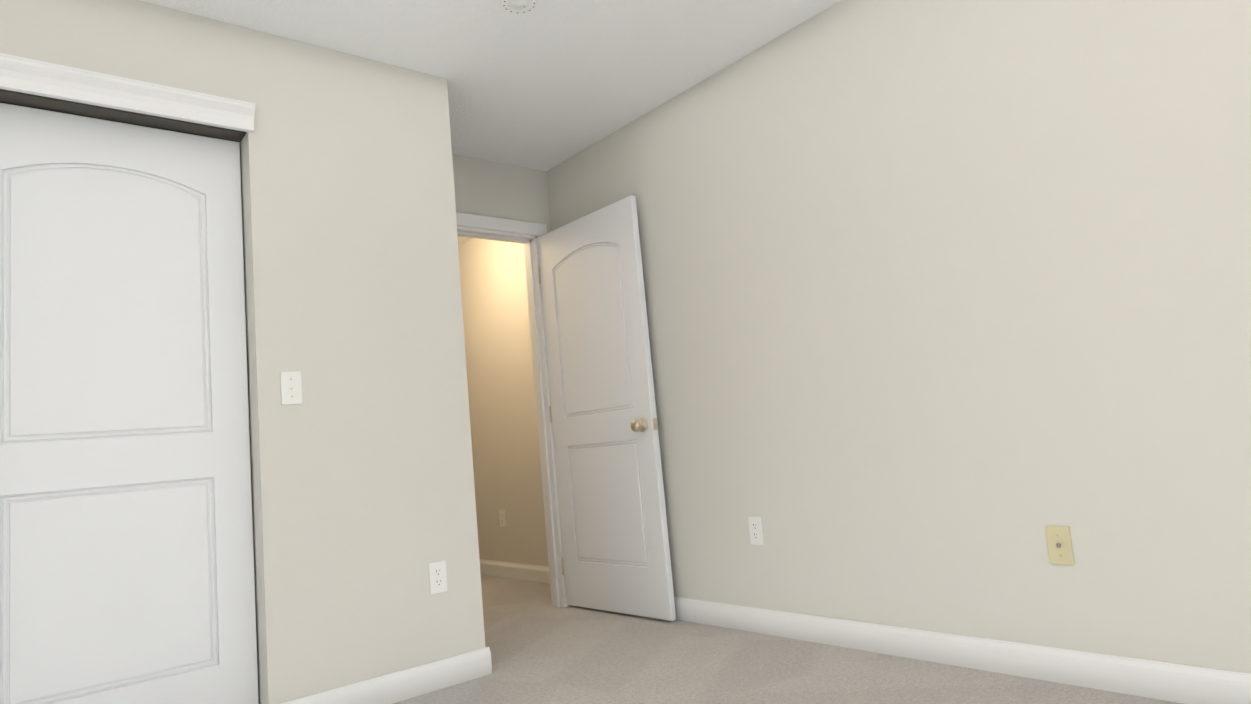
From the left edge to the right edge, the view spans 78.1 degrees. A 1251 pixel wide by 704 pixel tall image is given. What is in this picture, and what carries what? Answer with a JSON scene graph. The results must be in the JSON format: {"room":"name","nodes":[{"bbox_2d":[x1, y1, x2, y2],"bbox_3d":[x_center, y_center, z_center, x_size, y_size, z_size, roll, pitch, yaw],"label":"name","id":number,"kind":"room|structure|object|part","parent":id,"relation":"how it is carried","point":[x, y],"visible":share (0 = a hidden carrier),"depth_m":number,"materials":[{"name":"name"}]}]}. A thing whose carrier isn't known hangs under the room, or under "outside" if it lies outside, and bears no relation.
{"room":"empty bedroom","nodes":[
{"label":"empty bedroom","id":0,"kind":"room"},
{"bbox_2d":[0,0,484,703],"bbox_3d":[-1.568,0.047,2.441,2.304,2.440,0.120,0,-9,-40],"label":"wall","id":1,"kind":"structure","parent":0,"point":[364,515],"depth_m":2.81,"materials":[{"name":"white paint"}]},
{"bbox_2d":[0,89,245,141],"bbox_3d":[-1.946,-0.773,2.281,1.501,0.006,0.093,0,-9,-40],"label":"closet track","id":2,"kind":"object","parent":1,"relation":"attached to","point":[65,106],"visible":1,"depth_m":2.51,"materials":[{"name":"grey metal"}]},
{"bbox_2d":[0,103,258,703],"bbox_3d":[-1.605,0.242,2.420,0.785,2.028,0.010,0,-9,-40],"label":"closet door","id":3,"kind":"structure","parent":2,"relation":"hanging from","point":[208,168],"depth_m":2.55,"materials":[{"name":"white paint"}]},
{"bbox_2d":[3,165,209,441],"bbox_3d":[-1.645,-0.170,2.471,0.544,0.877,0.006,0,-9,-40],"label":"bead","id":4,"kind":"object","parent":3,"relation":"attached to","point":[5,196],"visible":1,"depth_m":2.40,"materials":[{"name":"white paint"}]},
{"bbox_2d":[9,169,204,435],"bbox_3d":[-1.645,-0.172,2.470,0.513,0.849,0.008,0,-9,-40],"label":"panel","id":5,"kind":"object","parent":3,"relation":"attached to","point":[106,331],"visible":1,"depth_m":2.45,"materials":[{"name":"white paint"}]},
{"bbox_2d":[2,479,216,703],"bbox_3d":[-1.563,0.716,2.366,0.544,0.594,0.006,0,-9,-40],"label":"bead","id":6,"kind":"object","parent":3,"relation":"attached to","point":[4,559],"visible":1,"depth_m":2.32,"materials":[{"name":"white paint"}]},
{"bbox_2d":[9,484,211,703],"bbox_3d":[-1.562,0.716,2.365,0.513,0.564,0.008,0,-9,-40],"label":"panel","id":7,"kind":"object","parent":3,"relation":"attached to","point":[105,588],"visible":1,"depth_m":2.34,"materials":[{"name":"white paint"}]},
{"bbox_2d":[0,53,255,132],"bbox_3d":[-1.893,-0.828,2.226,1.527,0.088,0.050,0,-9,-40],"label":"crown molding","id":8,"kind":"structure","parent":1,"relation":"attached to","point":[32,76],"depth_m":2.46,"materials":[{"name":"white paint"}]},
{"bbox_2d":[280,371,301,404],"bbox_3d":[-1.160,0.124,2.680,0.070,0.115,0.016,0,-9,-40],"label":"light switch","id":9,"kind":"object","parent":1,"relation":"attached to","point":[291,386],"visible":1,"depth_m":2.68,"materials":[{"name":"white plastic"}]},
{"bbox_2d":[280,647,491,703],"bbox_3d":[-0.834,1.198,2.746,0.805,0.100,0.014,0,-9,-40],"label":"baseboard","id":10,"kind":"structure","parent":1,"relation":"attached to","point":[398,686],"depth_m":2.79,"materials":[{"name":"white paint"}]},
{"bbox_2d":[428,560,447,593],"bbox_3d":[-0.710,0.854,2.922,0.070,0.115,0.008,0,-9,-40],"label":"outlet","id":11,"kind":"object","parent":1,"relation":"attached to","point":[433,566],"depth_m":2.92,"materials":[{"name":"white plastic"}]},
{"bbox_2d":[140,0,839,245],"bbox_3d":[-1.195,-1.236,2.743,4.160,0.100,7.420,0,-9,-40],"label":"ceiling","id":12,"kind":"structure","parent":0,"point":[544,85],"depth_m":3.11,"materials":[{"name":"white paint"}]},
{"bbox_2d":[501,0,535,12],"bbox_3d":[-0.376,-1.242,2.720,0.134,0.043,0.134,0,-9,-40],"label":"smoke detector","id":13,"kind":"object","parent":12,"relation":"attached to","point":[519,6],"visible":1,"depth_m":2.72,"materials":[{"name":"white plastic"}]},
{"bbox_2d":[458,238,548,566],"bbox_3d":[-0.995,0.371,5.626,0.120,2.440,2.600,0,-9,-40],"label":"wall","id":14,"kind":"structure","parent":0,"point":[503,422],"depth_m":5.37,"materials":[{"name":"white paint"}]},
{"bbox_2d":[499,510,505,526],"bbox_3d":[-0.854,1.154,5.353,0.008,0.115,0.070,0,-9,-40],"label":"outlet","id":15,"kind":"object","parent":14,"relation":"attached to","point":[502,518],"visible":1,"depth_m":5.35,"materials":[{"name":"white plastic"}]},
{"bbox_2d":[480,559,549,583],"bbox_3d":[-0.939,1.527,5.446,0.014,0.100,2.600,0,-9,-40],"label":"baseboard","id":16,"kind":"structure","parent":14,"relation":"attached to","point":[534,573],"depth_m":5.20,"materials":[{"name":"white paint"}]},
{"bbox_2d":[452,154,566,602],"bbox_3d":[-0.582,0.166,4.215,1.310,2.440,0.120,0,-9,-40],"label":"wall","id":17,"kind":"structure","parent":0,"point":[482,187],"depth_m":4.25,"materials":[{"name":"white paint"}]},
{"bbox_2d":[457,231,528,242],"bbox_3d":[-0.845,-0.630,4.146,0.778,0.012,0.035,0,-9,-40],"label":"door frame","id":18,"kind":"object","parent":17,"relation":"attached to","point":[482,236],"visible":0.5,"depth_m":4.23,"materials":[{"name":"white paint"}]},
{"bbox_2d":[456,212,566,606],"bbox_3d":[-0.753,0.324,4.029,0.934,2.115,0.137,0,-9,-40],"label":"door frame","id":19,"kind":"structure","parent":17,"relation":"attached to","point":[550,441],"depth_m":4.25,"materials":[{"name":"white paint"}]},
{"bbox_2d":[393,574,1182,703],"bbox_3d":[-0.963,1.276,2.446,4.160,0.100,7.420,0,-9,-40],"label":"floor","id":20,"kind":"structure","parent":0,"point":[543,650],"depth_m":2.79,"materials":[{"name":"carpet"}]},
{"bbox_2d":[546,0,1250,673],"bbox_3d":[1.119,-0.172,2.687,0.120,2.440,4.460,0,-9,-40],"label":"wall","id":21,"kind":"structure","parent":0,"point":[948,304],"depth_m":2.58,"materials":[{"name":"white paint"}]},
{"bbox_2d":[748,517,763,544],"bbox_3d":[0.551,0.755,3.255,0.008,0.115,0.070,0,-9,-40],"label":"outlet","id":22,"kind":"object","parent":21,"relation":"attached to","point":[759,530],"depth_m":3.25,"materials":[{"name":"white plastic"}]},
{"bbox_2d":[674,597,1250,703],"bbox_3d":[1.175,0.984,2.507,0.014,0.100,4.460,0,-9,-40],"label":"baseboard","id":23,"kind":"structure","parent":21,"relation":"attached to","point":[1179,683],"depth_m":2.47,"materials":[{"name":"white paint"}]},
{"bbox_2d":[1045,526,1074,564],"bbox_3d":[1.317,0.588,2.341,0.015,0.115,0.070,0,-9,-40],"label":"outlet plate","id":24,"kind":"object","parent":21,"relation":"attached to","point":[1059,545],"visible":1,"depth_m":2.34,"materials":[{"name":"beige plastic"}]},
{"label":"entry door hinge","id":25,"kind":"object","parent":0,"visible":0},
{"bbox_2d":[537,195,675,620],"bbox_3d":[-0.144,0.293,3.954,0.144,2.022,0.812,1,-9,-41],"label":"entry door","id":26,"kind":"structure","parent":25,"relation":"attached to","point":[636,590],"depth_m":3.91,"materials":[{"name":"white paint"}]},
{"bbox_3d":[-0.416,0.344,4.244,0.013,0.090,0.013,1,-9,-42],"label":"entry door hinge","id":27,"kind":"part","parent":26,"relation":"part of","materials":[{"name":"metal"}]},
{"bbox_3d":[-0.341,1.155,4.148,0.013,0.090,0.013,1,-9,-42],"label":"entry door hinge","id":28,"kind":"part","parent":26,"relation":"part of","materials":[{"name":"metal"}]},
{"bbox_3d":[-0.179,-0.121,3.998,0.008,0.843,0.524,1,-9,-42],"label":"entry door upper panel","id":29,"kind":"part","parent":26,"relation":"part of","materials":[{"name":"white wood"}]},
{"bbox_2d":[554,243,633,416],"bbox_3d":[-0.178,-0.120,3.999,0.006,0.871,0.554,1,-9,-41],"label":"bead","id":30,"kind":"object","parent":26,"relation":"attached to","point":[565,259],"visible":1,"depth_m":3.98,"materials":[{"name":"white paint"}]},
{"bbox_3d":[-0.097,0.763,3.893,0.008,0.564,0.524,1,-9,-42],"label":"lower entry door panel","id":31,"kind":"part","parent":26,"relation":"part of","materials":[{"name":"white wood"}]},
{"bbox_2d":[568,441,648,565],"bbox_3d":[-0.097,0.763,3.894,0.006,0.594,0.554,1,-9,-41],"label":"bead","id":32,"kind":"object","parent":26,"relation":"attached to","point":[627,563],"visible":1,"depth_m":3.87,"materials":[{"name":"white paint"}]},
{"bbox_2d":[553,196,674,620],"bbox_3d":[-0.133,0.293,3.957,0.019,2.022,0.800,1,-9,-42],"label":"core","id":33,"kind":"object","parent":26,"relation":"attached to","point":[654,414],"visible":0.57,"depth_m":3.71,"materials":[{"name":"white paint"}]},
{"bbox_3d":[0.059,0.349,3.664,0.065,0.066,0.066,1,-9,-41],"label":"knob","id":34,"kind":"part","parent":26,"relation":"part of","materials":[{"name":"gold metal"}]},
{"bbox_2d":[653,418,657,429],"bbox_3d":[0.140,0.340,3.648,0.025,0.056,0.002,1,-9,-42],"label":"door latch plate","id":35,"kind":"object","parent":26,"relation":"attached to","point":[655,427],"visible":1,"depth_m":3.65,"materials":[{"name":"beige metal"}]}
]}

